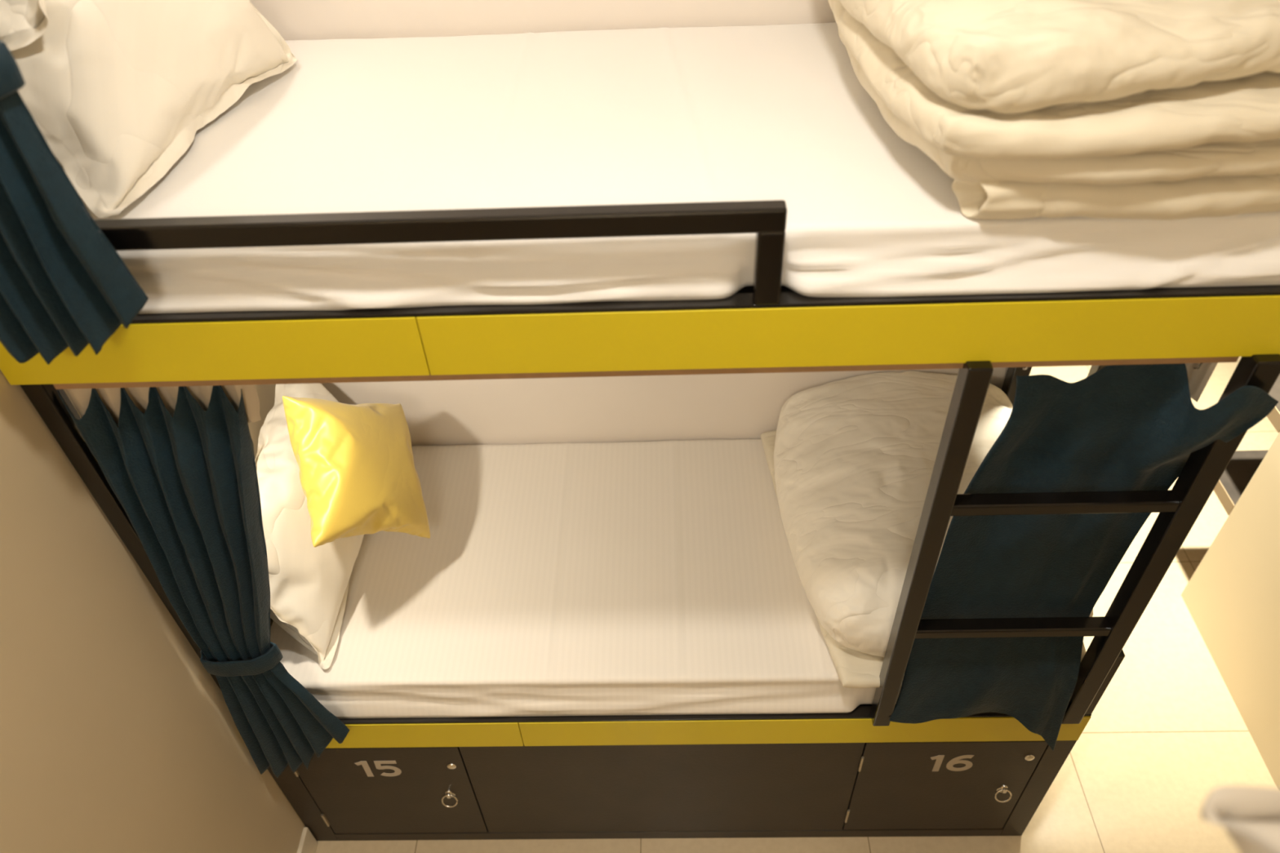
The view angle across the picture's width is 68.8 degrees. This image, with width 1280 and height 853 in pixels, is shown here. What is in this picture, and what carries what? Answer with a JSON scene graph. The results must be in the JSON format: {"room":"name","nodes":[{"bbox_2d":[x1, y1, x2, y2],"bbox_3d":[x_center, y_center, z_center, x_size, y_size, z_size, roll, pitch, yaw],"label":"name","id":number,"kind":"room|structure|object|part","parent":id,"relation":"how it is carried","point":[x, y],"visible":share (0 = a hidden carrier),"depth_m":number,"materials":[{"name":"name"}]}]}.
{"room":"dormitory","nodes":[
{"label":"dormitory","id":0,"kind":"room"},
{"bbox_2d":[0,165,305,852],"bbox_3d":[-1.000,0.603,0.848,0.120,3.050,3.500,-1,44,2],"label":"wall","id":1,"kind":"structure","parent":0,"point":[116,736],"depth_m":1.58,"materials":[{"name":"paint"}]},
{"bbox_2d":[0,40,148,364],"bbox_3d":[-0.774,-0.544,0.853,0.354,1.236,0.072,-1,44,2],"label":"curtain","id":2,"kind":"object","parent":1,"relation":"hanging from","point":[64,285],"visible":1,"depth_m":1.17,"materials":[{"name":"blue fabric"}]},
{"bbox_2d":[297,826,317,852],"bbox_3d":[-0.883,1.979,1.538,0.012,0.100,2.596,-1,44,2],"label":"baseboard","id":3,"kind":"structure","parent":1,"relation":"attached to","point":[308,843],"depth_m":2.44,"materials":[{"name":"beige tile"}]},
{"bbox_2d":[249,0,1031,445],"bbox_3d":[0.024,-0.589,2.039,1.900,3.050,0.115,-1,44,2],"label":"wall","id":4,"kind":"structure","parent":0,"point":[748,406],"depth_m":2.42,"materials":[{"name":"paint"}]},
{"bbox_2d":[315,356,1279,852],"bbox_3d":[1.420,0.532,3.037,4.620,0.050,6.800,-1,44,2],"label":"floor","id":5,"kind":"structure","parent":0,"point":[1166,731],"depth_m":2.57,"materials":[{"name":"beige tile"}]},
{"bbox_2d":[0,200,1279,840],"bbox_3d":[0.032,0.152,2.105,1.878,1.888,0.803,-1,44,2],"label":"bunk bed","id":6,"kind":"object","parent":5,"relation":"on","point":[860,772],"visible":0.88,"depth_m":1.45,"materials":[{"name":"black"}]},
{"bbox_3d":[-0.895,0.285,1.755,0.034,1.015,0.036,-1,44,2],"label":"corner post","id":7,"kind":"part","parent":6,"relation":"part of","materials":[{"name":"metal"}]},
{"bbox_2d":[57,384,350,777],"bbox_3d":[-0.745,0.355,1.795,0.321,1.156,0.111,-1,44,2],"label":"curtain","id":8,"kind":"object","parent":6,"relation":"hanging from","point":[180,462],"visible":0.98,"depth_m":1.62,"materials":[{"name":"blue fabric"}]},
{"bbox_3d":[-0.615,0.903,2.320,0.407,0.462,0.018,-1,44,2],"label":"locker door","id":9,"kind":"part","parent":6,"relation":"part of","materials":[{"name":"brown laminate"}]},
{"bbox_3d":[-0.373,-0.258,1.214,1.121,0.035,0.027,-1,44,2],"label":"guard rail","id":10,"kind":"part","parent":6,"relation":"part of","materials":[{"name":"metal"}]},
{"bbox_3d":[-0.470,0.918,2.304,0.042,0.050,0.024,-1,44,2],"label":"ring pull","id":11,"kind":"part","parent":6,"relation":"part of","materials":[{"name":"silver metal"}]},
{"bbox_2d":[270,439,901,718],"bbox_3d":[0.049,0.331,2.305,1.817,0.106,0.780,-1,44,2],"label":"mattress","id":12,"kind":"object","parent":6,"relation":"on","point":[658,577],"visible":0.51,"depth_m":2.17,"materials":[{"name":"fabric"}]},
{"bbox_2d":[254,382,364,669],"bbox_3d":[-0.769,0.170,2.157,0.254,0.376,0.663,-1,44,2],"label":"pillow","id":13,"kind":"object","parent":12,"relation":"on","point":[308,584],"visible":0.46,"depth_m":2.03,"materials":[{"name":"white fabric"}]},
{"bbox_2d":[282,395,430,546],"bbox_3d":[-0.618,0.093,2.067,0.238,0.403,0.417,-15,45,-12],"label":"throw cushion","id":14,"kind":"object","parent":12,"relation":"on","point":[358,475],"visible":1,"depth_m":1.98,"materials":[{"name":"yellow fabric"}]},
{"bbox_2d":[760,370,1093,688],"bbox_3d":[0.652,0.194,2.149,0.671,0.250,0.771,-1,44,2],"label":"duvet","id":15,"kind":"object","parent":12,"relation":"on","point":[851,461],"visible":0.48,"depth_m":2.10,"materials":[{"name":"beige fabric"}]},
{"bbox_3d":[0.056,0.889,2.300,0.928,0.469,0.019,-1,44,2],"label":"panel","id":16,"kind":"part","parent":6,"relation":"part of","materials":[{"name":"brown laminate"}]},
{"bbox_2d":[62,22,1279,314],"bbox_3d":[0.008,-0.473,1.540,1.876,0.091,0.795,-1,44,2],"label":"mattress","id":17,"kind":"object","parent":6,"relation":"on","point":[776,112],"visible":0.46,"depth_m":1.36,"materials":[{"name":"white fabric"}]},
{"bbox_2d":[0,0,297,217],"bbox_3d":[-0.798,-0.632,1.397,0.246,0.387,0.561,7,45,10],"label":"pillow","id":18,"kind":"object","parent":17,"relation":"on","point":[118,91],"visible":0.95,"depth_m":1.32,"materials":[{"name":"white fabric"}]},
{"bbox_2d":[827,0,1279,219],"bbox_3d":[0.654,-0.615,1.380,0.717,0.288,0.792,-4,44,-1],"label":"duvet","id":19,"kind":"object","parent":17,"relation":"on","point":[1145,109],"visible":1,"depth_m":1.12,"materials":[{"name":"beige fabric"}]},
{"bbox_3d":[0.058,0.642,2.588,1.878,0.512,0.778,-1,44,2],"label":"frame","id":20,"kind":"part","parent":6,"relation":"part of","materials":[{"name":"brown laminate"}]},
{"bbox_3d":[0.172,-0.216,1.248,0.036,0.117,0.027,-1,44,2],"label":"rail post","id":21,"kind":"part","parent":6,"relation":"part of","materials":[{"name":"metal"}]},
{"bbox_3d":[0.727,0.875,2.278,0.410,0.462,0.018,-1,44,2],"label":"locker door","id":22,"kind":"part","parent":6,"relation":"part of","materials":[{"name":"brown laminate"}]},
{"bbox_3d":[0.879,0.888,2.260,0.042,0.050,0.024,-1,44,2],"label":"ring pull","id":23,"kind":"part","parent":6,"relation":"part of","materials":[{"name":"silver metal"}]},
{"bbox_3d":[0.943,-0.260,2.226,0.042,1.015,0.040,-1,44,2],"label":"corner post","id":24,"kind":"part","parent":6,"relation":"part of","materials":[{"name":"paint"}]},
{"bbox_2d":[888,362,1278,751],"bbox_3d":[0.728,0.286,1.726,0.416,1.070,0.111,1,44,4],"label":"curtain","id":25,"kind":"object","parent":6,"relation":"hanging from","point":[1117,428],"visible":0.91,"depth_m":1.67,"materials":[{"name":"blue fabric"}]},
{"bbox_2d":[1087,364,1108,377],"bbox_3d":[1.248,-0.689,2.078,0.040,3.050,0.040,-1,44,2],"label":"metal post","id":26,"kind":"object","parent":5,"relation":"on","point":[1094,369],"visible":0.02,"depth_m":2.58,"materials":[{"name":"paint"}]},
{"bbox_2d":[1213,374,1279,515],"bbox_3d":[1.949,0.162,2.780,0.470,0.800,0.220,-1,44,2],"label":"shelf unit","id":27,"kind":"object","parent":5,"relation":"on","point":[1243,464],"visible":0.29,"depth_m":2.76,"materials":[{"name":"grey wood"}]},
{"bbox_3d":[0.987,1.328,0.990,1.370,1.660,0.895,-1,44,2],"label":"bunk","id":28,"kind":"object","parent":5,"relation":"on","visible":0},
{"bbox_3d":[0.954,0.689,0.383,1.342,0.101,0.874,-1,44,2],"label":"mattress","id":29,"kind":"object","parent":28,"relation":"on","visible":0},
{"bbox_2d":[1200,785,1279,852],"bbox_3d":[0.727,0.364,0.520,0.652,0.189,0.429,-7,44,-5],"label":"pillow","id":30,"kind":"object","parent":29,"relation":"on","point":[1250,815],"visible":1,"depth_m":0.63,"materials":[{"name":"beige fabric"}]},
{"bbox_2d":[1181,432,1279,788],"bbox_3d":[1.706,0.595,0.711,0.104,3.050,3.357,-1,44,2],"label":"wall","id":31,"kind":"structure","parent":0,"point":[1232,597],"depth_m":2.62,"materials":[{"name":"beige paint"}]}
]}

